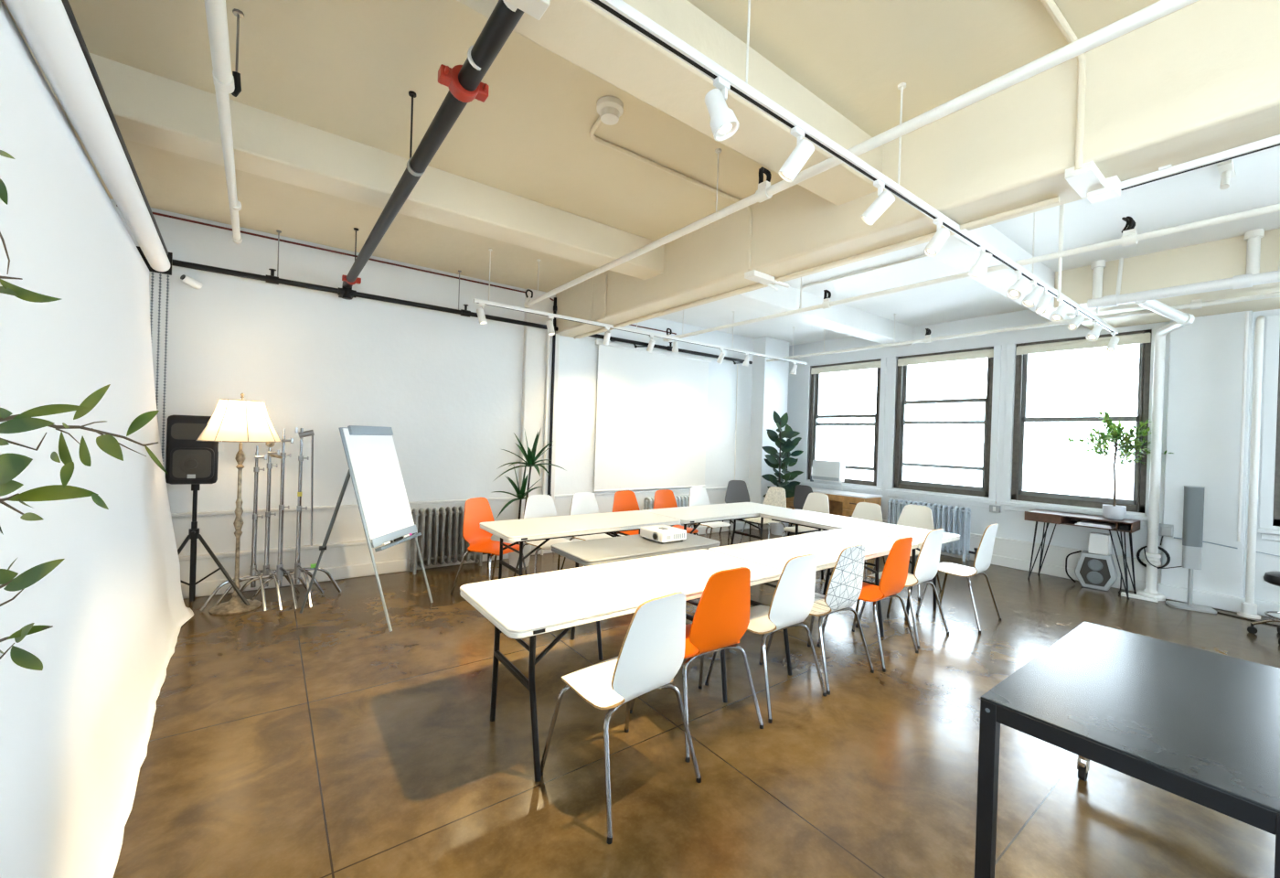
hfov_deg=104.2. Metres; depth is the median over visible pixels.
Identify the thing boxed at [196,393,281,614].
floor lamp
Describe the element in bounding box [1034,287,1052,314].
track spotlight
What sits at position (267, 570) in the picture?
stand
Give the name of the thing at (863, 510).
chair
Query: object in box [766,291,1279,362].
ceiling pipe
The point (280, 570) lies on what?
stand
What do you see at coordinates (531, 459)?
dracaena
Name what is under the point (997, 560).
baseboard
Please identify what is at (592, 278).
conduit
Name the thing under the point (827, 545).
folding table
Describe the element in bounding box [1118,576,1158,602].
power strip
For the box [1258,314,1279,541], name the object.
window
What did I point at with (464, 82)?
pipe
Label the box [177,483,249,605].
speaker stand
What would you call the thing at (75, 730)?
wall
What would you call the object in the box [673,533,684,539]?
vent
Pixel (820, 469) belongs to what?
vent grille
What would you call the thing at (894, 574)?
chair
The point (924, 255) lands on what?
conduit
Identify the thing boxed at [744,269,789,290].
junction box
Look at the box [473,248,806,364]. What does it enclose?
track
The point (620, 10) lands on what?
track
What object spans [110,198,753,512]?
wall
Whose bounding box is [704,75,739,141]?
track spotlight
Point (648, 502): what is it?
radiator
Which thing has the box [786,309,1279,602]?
wall
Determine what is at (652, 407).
projection screen
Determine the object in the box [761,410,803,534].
rubber plant
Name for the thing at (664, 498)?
chair
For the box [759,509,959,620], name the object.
folding table
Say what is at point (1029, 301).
track spotlight
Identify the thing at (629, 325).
pipe
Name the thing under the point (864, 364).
roller blind
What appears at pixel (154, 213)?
pipe
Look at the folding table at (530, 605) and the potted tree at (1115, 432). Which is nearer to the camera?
the folding table at (530, 605)
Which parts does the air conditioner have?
control panel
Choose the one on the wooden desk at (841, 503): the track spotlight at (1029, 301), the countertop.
the countertop
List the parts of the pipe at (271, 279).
hanger rod, hanger rod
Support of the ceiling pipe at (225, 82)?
hanging from the ceiling
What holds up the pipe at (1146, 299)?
attached to the pipe at (1153, 557)
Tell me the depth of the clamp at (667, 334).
7.12 m
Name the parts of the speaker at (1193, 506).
power cord, plate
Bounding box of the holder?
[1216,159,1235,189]
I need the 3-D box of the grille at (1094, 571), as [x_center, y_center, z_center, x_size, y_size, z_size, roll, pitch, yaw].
[5.190,1.513,5.686,0.010,0.309,0.263,2,0,-45]
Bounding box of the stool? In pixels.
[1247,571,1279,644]
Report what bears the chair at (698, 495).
on the floor
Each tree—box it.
[0,149,168,670]
[1067,410,1173,520]
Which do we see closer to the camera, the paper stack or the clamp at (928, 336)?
the paper stack
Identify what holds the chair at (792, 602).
on the floor
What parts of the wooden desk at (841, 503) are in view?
drawer, drawer, drawer, panel, drawer, drawer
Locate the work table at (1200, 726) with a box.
[974,621,1279,877]
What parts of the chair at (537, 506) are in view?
leg, leg, leg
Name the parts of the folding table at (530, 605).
leg, leg, leg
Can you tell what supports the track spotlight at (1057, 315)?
hanging from the track at (620, 10)
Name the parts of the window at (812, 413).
sill, sash, sash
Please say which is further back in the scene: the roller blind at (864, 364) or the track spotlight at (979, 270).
the roller blind at (864, 364)
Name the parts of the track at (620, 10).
hanger rod, hanger rod, hanger rod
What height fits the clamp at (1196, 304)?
0.196 m
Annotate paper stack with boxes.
[1074,520,1116,529]
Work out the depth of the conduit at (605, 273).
5.53 m
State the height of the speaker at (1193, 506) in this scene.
1.245 m
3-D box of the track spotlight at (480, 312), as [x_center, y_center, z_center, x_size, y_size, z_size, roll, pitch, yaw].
[-1.581,-1.246,4.975,0.111,0.207,0.072,2,0,15]
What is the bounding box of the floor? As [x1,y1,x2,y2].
[112,524,1279,877]
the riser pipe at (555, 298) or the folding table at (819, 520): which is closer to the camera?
the folding table at (819, 520)
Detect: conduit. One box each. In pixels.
[574,196,1059,339]
[590,277,592,319]
[603,273,607,318]
[734,364,737,479]
[798,254,927,309]
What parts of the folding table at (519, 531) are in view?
leg, leg, apron rail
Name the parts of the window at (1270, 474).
sill, frame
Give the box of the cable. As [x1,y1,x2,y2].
[1216,611,1279,626]
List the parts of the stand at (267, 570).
leg, collar knob, collar knob, leg, leg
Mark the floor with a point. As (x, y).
(324, 740)
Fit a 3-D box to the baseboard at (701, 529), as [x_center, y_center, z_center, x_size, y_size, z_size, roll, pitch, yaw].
[0.398,1.484,7.773,3.890,0.130,0.085,2,0,-37]
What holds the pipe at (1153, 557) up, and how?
on the floor
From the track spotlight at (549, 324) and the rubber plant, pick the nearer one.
the track spotlight at (549, 324)
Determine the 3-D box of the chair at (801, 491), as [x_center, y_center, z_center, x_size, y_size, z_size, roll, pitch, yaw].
[2.720,1.174,7.903,0.523,0.901,0.549,2,0,-37]
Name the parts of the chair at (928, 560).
leg, leg, leg, leg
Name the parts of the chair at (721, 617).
leg, leg, leg, leg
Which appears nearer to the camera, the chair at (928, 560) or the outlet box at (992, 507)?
the chair at (928, 560)
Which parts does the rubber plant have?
pot, stem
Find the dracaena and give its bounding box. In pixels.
[493,430,566,567]
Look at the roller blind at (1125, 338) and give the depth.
6.13 m
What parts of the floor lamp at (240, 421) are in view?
lamp shade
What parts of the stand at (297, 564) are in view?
leg, collar knob, collar knob, leg, grip arm, leg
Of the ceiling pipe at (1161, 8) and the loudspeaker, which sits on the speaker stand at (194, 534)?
the loudspeaker
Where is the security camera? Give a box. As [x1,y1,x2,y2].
[180,274,202,289]
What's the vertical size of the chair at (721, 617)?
0.901 m
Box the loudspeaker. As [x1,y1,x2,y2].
[165,414,218,484]
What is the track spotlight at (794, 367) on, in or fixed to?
hanging from the track at (487, 303)
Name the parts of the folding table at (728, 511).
apron rail, leg, leg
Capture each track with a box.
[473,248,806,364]
[586,0,1118,333]
[1120,134,1279,191]
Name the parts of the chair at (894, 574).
leg, leg, leg, leg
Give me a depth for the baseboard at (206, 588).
5.12 m
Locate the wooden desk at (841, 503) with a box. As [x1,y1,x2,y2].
[785,487,882,525]
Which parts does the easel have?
clamp knob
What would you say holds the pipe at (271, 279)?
hanging from the ceiling
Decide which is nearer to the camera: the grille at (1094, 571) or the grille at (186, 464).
the grille at (186, 464)
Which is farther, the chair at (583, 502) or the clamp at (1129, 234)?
the chair at (583, 502)
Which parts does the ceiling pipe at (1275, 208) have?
hanger rod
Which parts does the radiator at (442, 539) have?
connecting rod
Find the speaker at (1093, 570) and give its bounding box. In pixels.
[1065,550,1117,590]
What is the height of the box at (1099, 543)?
0.230 m
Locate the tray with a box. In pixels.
[374,532,421,551]
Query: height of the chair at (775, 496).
0.901 m
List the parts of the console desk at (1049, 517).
hairpin leg, drawer, hairpin leg, hairpin leg, hairpin leg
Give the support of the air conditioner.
attached to the window at (812, 413)
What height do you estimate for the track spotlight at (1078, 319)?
0.201 m
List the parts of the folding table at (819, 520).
leg, apron rail, leg, leg, leg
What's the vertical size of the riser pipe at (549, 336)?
2.960 m
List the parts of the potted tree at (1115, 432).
pot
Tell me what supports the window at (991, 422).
in the wall at (1012, 524)
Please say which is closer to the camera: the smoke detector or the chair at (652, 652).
the chair at (652, 652)
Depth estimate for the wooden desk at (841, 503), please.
8.02 m
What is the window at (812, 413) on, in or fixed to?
in the wall at (1012, 524)
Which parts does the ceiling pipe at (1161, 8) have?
hanger rod, hanger rod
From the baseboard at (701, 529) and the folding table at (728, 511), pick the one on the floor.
the folding table at (728, 511)
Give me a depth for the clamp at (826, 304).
5.10 m
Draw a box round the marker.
[382,540,393,545]
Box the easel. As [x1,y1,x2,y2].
[299,425,433,631]
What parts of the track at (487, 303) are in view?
hanger rod, rail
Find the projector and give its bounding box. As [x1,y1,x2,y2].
[640,524,686,543]
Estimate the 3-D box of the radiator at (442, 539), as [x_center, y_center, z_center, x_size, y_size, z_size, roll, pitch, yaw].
[-2.134,1.123,5.702,0.912,0.702,0.180,2,0,-37]
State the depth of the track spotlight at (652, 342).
6.24 m
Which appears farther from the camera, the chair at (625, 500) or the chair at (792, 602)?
the chair at (625, 500)
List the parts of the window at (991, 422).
sill, sash, sash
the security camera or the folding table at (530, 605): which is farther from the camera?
the security camera
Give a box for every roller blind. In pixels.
[810,360,881,373]
[897,349,993,365]
[1016,332,1151,354]
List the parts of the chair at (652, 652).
leg, leg, leg, leg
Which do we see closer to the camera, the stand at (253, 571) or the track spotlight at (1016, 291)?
the track spotlight at (1016, 291)
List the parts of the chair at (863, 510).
leg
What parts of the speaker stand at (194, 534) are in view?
leg, leg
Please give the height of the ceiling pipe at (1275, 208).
0.740 m
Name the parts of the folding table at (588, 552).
leg, leg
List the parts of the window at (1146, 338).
sill, sash, sash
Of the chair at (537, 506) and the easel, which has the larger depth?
the chair at (537, 506)
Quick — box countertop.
[811,487,882,498]
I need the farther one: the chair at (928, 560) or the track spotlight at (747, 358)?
the track spotlight at (747, 358)
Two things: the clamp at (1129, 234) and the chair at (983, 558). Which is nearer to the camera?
the clamp at (1129, 234)
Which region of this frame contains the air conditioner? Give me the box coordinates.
[811,459,853,490]
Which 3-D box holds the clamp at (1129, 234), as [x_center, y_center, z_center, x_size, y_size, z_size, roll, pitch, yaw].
[3.253,-1.389,3.318,0.092,0.196,0.077,2,0,-37]
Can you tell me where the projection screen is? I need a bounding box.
[593,339,711,491]
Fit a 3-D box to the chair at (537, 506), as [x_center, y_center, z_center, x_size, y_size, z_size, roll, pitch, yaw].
[-0.961,1.063,5.221,0.549,0.901,0.523,2,0,-37]
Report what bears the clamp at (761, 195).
on the ceiling pipe at (1161, 8)
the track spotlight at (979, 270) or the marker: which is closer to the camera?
the track spotlight at (979, 270)
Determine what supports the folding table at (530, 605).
on the floor
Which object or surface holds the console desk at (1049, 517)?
on the floor
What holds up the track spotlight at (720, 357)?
hanging from the track at (487, 303)
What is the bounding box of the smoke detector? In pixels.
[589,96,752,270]
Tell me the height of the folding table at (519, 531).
0.742 m
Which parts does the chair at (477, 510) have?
leg, leg, leg, leg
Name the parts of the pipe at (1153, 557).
cable coil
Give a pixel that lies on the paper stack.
(1083, 523)
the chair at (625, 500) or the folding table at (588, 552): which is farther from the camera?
the chair at (625, 500)
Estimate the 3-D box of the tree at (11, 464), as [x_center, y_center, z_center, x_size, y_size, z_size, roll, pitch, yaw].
[-1.026,0.499,0.742,0.696,2.050,0.320,2,0,-13]
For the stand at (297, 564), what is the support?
on the floor
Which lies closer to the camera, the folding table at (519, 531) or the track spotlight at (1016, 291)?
the track spotlight at (1016, 291)
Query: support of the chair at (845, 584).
on the floor
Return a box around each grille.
[171,449,211,478]
[813,462,838,476]
[1079,556,1110,586]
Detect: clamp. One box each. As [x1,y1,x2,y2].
[524,288,533,307]
[665,328,671,341]
[755,166,772,202]
[821,289,831,309]
[924,328,931,342]
[1120,215,1137,246]
[1190,298,1202,309]
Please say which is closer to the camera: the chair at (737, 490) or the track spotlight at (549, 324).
the track spotlight at (549, 324)
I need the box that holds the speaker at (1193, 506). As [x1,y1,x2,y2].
[1143,485,1216,613]
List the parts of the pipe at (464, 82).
hanger rod, hanger rod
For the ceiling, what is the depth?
2.95 m
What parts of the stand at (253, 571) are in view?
leg, collar knob, collar knob, leg, leg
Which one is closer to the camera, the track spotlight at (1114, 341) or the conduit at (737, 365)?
the track spotlight at (1114, 341)
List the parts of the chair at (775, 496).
leg, leg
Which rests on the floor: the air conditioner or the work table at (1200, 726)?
the work table at (1200, 726)
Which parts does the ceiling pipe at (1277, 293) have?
hanger rod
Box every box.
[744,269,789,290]
[989,504,1001,512]
[1040,0,1120,203]
[1088,531,1111,555]
[1119,523,1130,531]
[1158,522,1237,548]
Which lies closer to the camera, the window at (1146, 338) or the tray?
the tray
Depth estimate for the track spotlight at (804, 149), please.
2.02 m
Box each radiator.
[409,505,490,574]
[643,494,696,534]
[887,498,978,561]
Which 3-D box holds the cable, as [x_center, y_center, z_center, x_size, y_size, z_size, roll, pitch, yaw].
[5.857,1.730,4.812,0.108,0.012,1.030,2,0,-30]
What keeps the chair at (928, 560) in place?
on the floor
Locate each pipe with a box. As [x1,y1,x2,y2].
[116,204,554,300]
[171,229,752,363]
[204,0,244,244]
[341,0,549,292]
[523,0,1198,307]
[540,332,550,554]
[546,297,556,496]
[629,324,676,334]
[662,202,1279,341]
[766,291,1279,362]
[1087,228,1279,325]
[1136,315,1194,600]
[1237,311,1265,618]
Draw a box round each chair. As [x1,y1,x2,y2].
[450,497,527,594]
[513,494,571,576]
[540,591,701,843]
[560,491,611,569]
[612,490,639,534]
[629,566,763,762]
[653,489,698,535]
[688,486,732,549]
[704,553,826,723]
[718,480,759,540]
[738,486,787,543]
[762,544,874,694]
[781,491,829,536]
[787,484,813,535]
[816,536,918,671]
[822,501,885,580]
[855,528,949,649]
[869,504,941,599]
[916,522,1001,633]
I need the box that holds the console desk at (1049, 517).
[1024,509,1140,598]
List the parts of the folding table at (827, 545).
leg, leg, leg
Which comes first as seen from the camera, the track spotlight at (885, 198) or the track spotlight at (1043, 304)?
the track spotlight at (885, 198)
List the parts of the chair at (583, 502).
leg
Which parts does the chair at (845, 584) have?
leg, leg, leg, leg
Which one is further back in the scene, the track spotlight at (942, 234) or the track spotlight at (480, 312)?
the track spotlight at (480, 312)
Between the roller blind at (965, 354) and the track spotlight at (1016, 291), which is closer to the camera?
the track spotlight at (1016, 291)
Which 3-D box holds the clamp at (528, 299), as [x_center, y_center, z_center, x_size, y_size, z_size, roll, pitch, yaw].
[-1.216,-1.541,5.445,0.092,0.196,0.077,2,0,-37]
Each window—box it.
[800,357,886,494]
[885,344,1002,507]
[1000,327,1161,525]
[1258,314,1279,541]
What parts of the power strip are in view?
cord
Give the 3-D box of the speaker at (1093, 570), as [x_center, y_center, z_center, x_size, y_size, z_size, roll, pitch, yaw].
[5.235,1.511,5.791,0.238,0.404,0.448,2,0,-45]
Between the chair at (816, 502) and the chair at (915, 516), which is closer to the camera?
the chair at (915, 516)
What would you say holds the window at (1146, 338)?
in the wall at (1012, 524)
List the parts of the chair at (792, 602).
leg, leg, leg, leg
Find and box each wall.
[0,0,193,877]
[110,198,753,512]
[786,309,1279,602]
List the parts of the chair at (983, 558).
leg, leg, leg, leg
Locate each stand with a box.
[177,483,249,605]
[199,445,299,610]
[213,442,312,609]
[239,428,324,608]
[250,426,341,607]
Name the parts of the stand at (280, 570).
leg, collar knob, collar knob, leg, leg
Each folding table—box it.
[459,548,782,781]
[479,510,680,578]
[550,533,720,660]
[641,501,791,544]
[708,528,918,675]
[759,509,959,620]
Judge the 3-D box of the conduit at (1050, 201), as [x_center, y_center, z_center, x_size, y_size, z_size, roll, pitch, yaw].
[0.650,-1.299,4.630,0.032,0.032,5.100,2,0,-37]
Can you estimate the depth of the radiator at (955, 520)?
7.04 m
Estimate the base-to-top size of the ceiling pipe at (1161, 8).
0.444 m
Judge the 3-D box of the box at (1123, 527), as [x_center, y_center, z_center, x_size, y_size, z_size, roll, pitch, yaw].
[5.298,0.966,5.438,0.160,0.050,0.075,2,0,-37]
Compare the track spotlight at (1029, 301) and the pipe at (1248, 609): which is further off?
the pipe at (1248, 609)
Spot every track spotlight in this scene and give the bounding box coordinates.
[476,302,486,324]
[545,316,554,335]
[602,326,610,344]
[646,334,655,351]
[672,340,678,352]
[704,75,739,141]
[716,348,725,363]
[742,352,750,366]
[778,126,814,182]
[789,362,797,374]
[860,179,895,225]
[923,217,949,256]
[968,245,991,278]
[1005,269,1027,298]
[1021,279,1044,308]
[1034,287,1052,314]
[1049,297,1068,321]
[1066,308,1084,330]
[1085,320,1102,341]
[1106,331,1119,351]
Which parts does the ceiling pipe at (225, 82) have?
hanger rod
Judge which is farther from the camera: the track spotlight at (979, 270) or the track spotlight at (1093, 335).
the track spotlight at (1093, 335)
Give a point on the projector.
(661, 533)
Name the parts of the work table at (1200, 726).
leg, leg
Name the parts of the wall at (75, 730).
bead chain, bead chain, bead chain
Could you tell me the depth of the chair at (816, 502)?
6.55 m
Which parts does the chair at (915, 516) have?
leg, leg, leg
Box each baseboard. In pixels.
[181,553,509,598]
[571,521,749,541]
[789,523,1279,618]
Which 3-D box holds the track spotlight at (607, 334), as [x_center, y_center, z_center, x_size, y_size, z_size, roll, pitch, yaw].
[-0.390,-1.210,5.869,0.072,0.208,0.128,2,0,-25]
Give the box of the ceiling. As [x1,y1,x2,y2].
[2,0,1279,345]
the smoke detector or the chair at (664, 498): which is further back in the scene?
the chair at (664, 498)

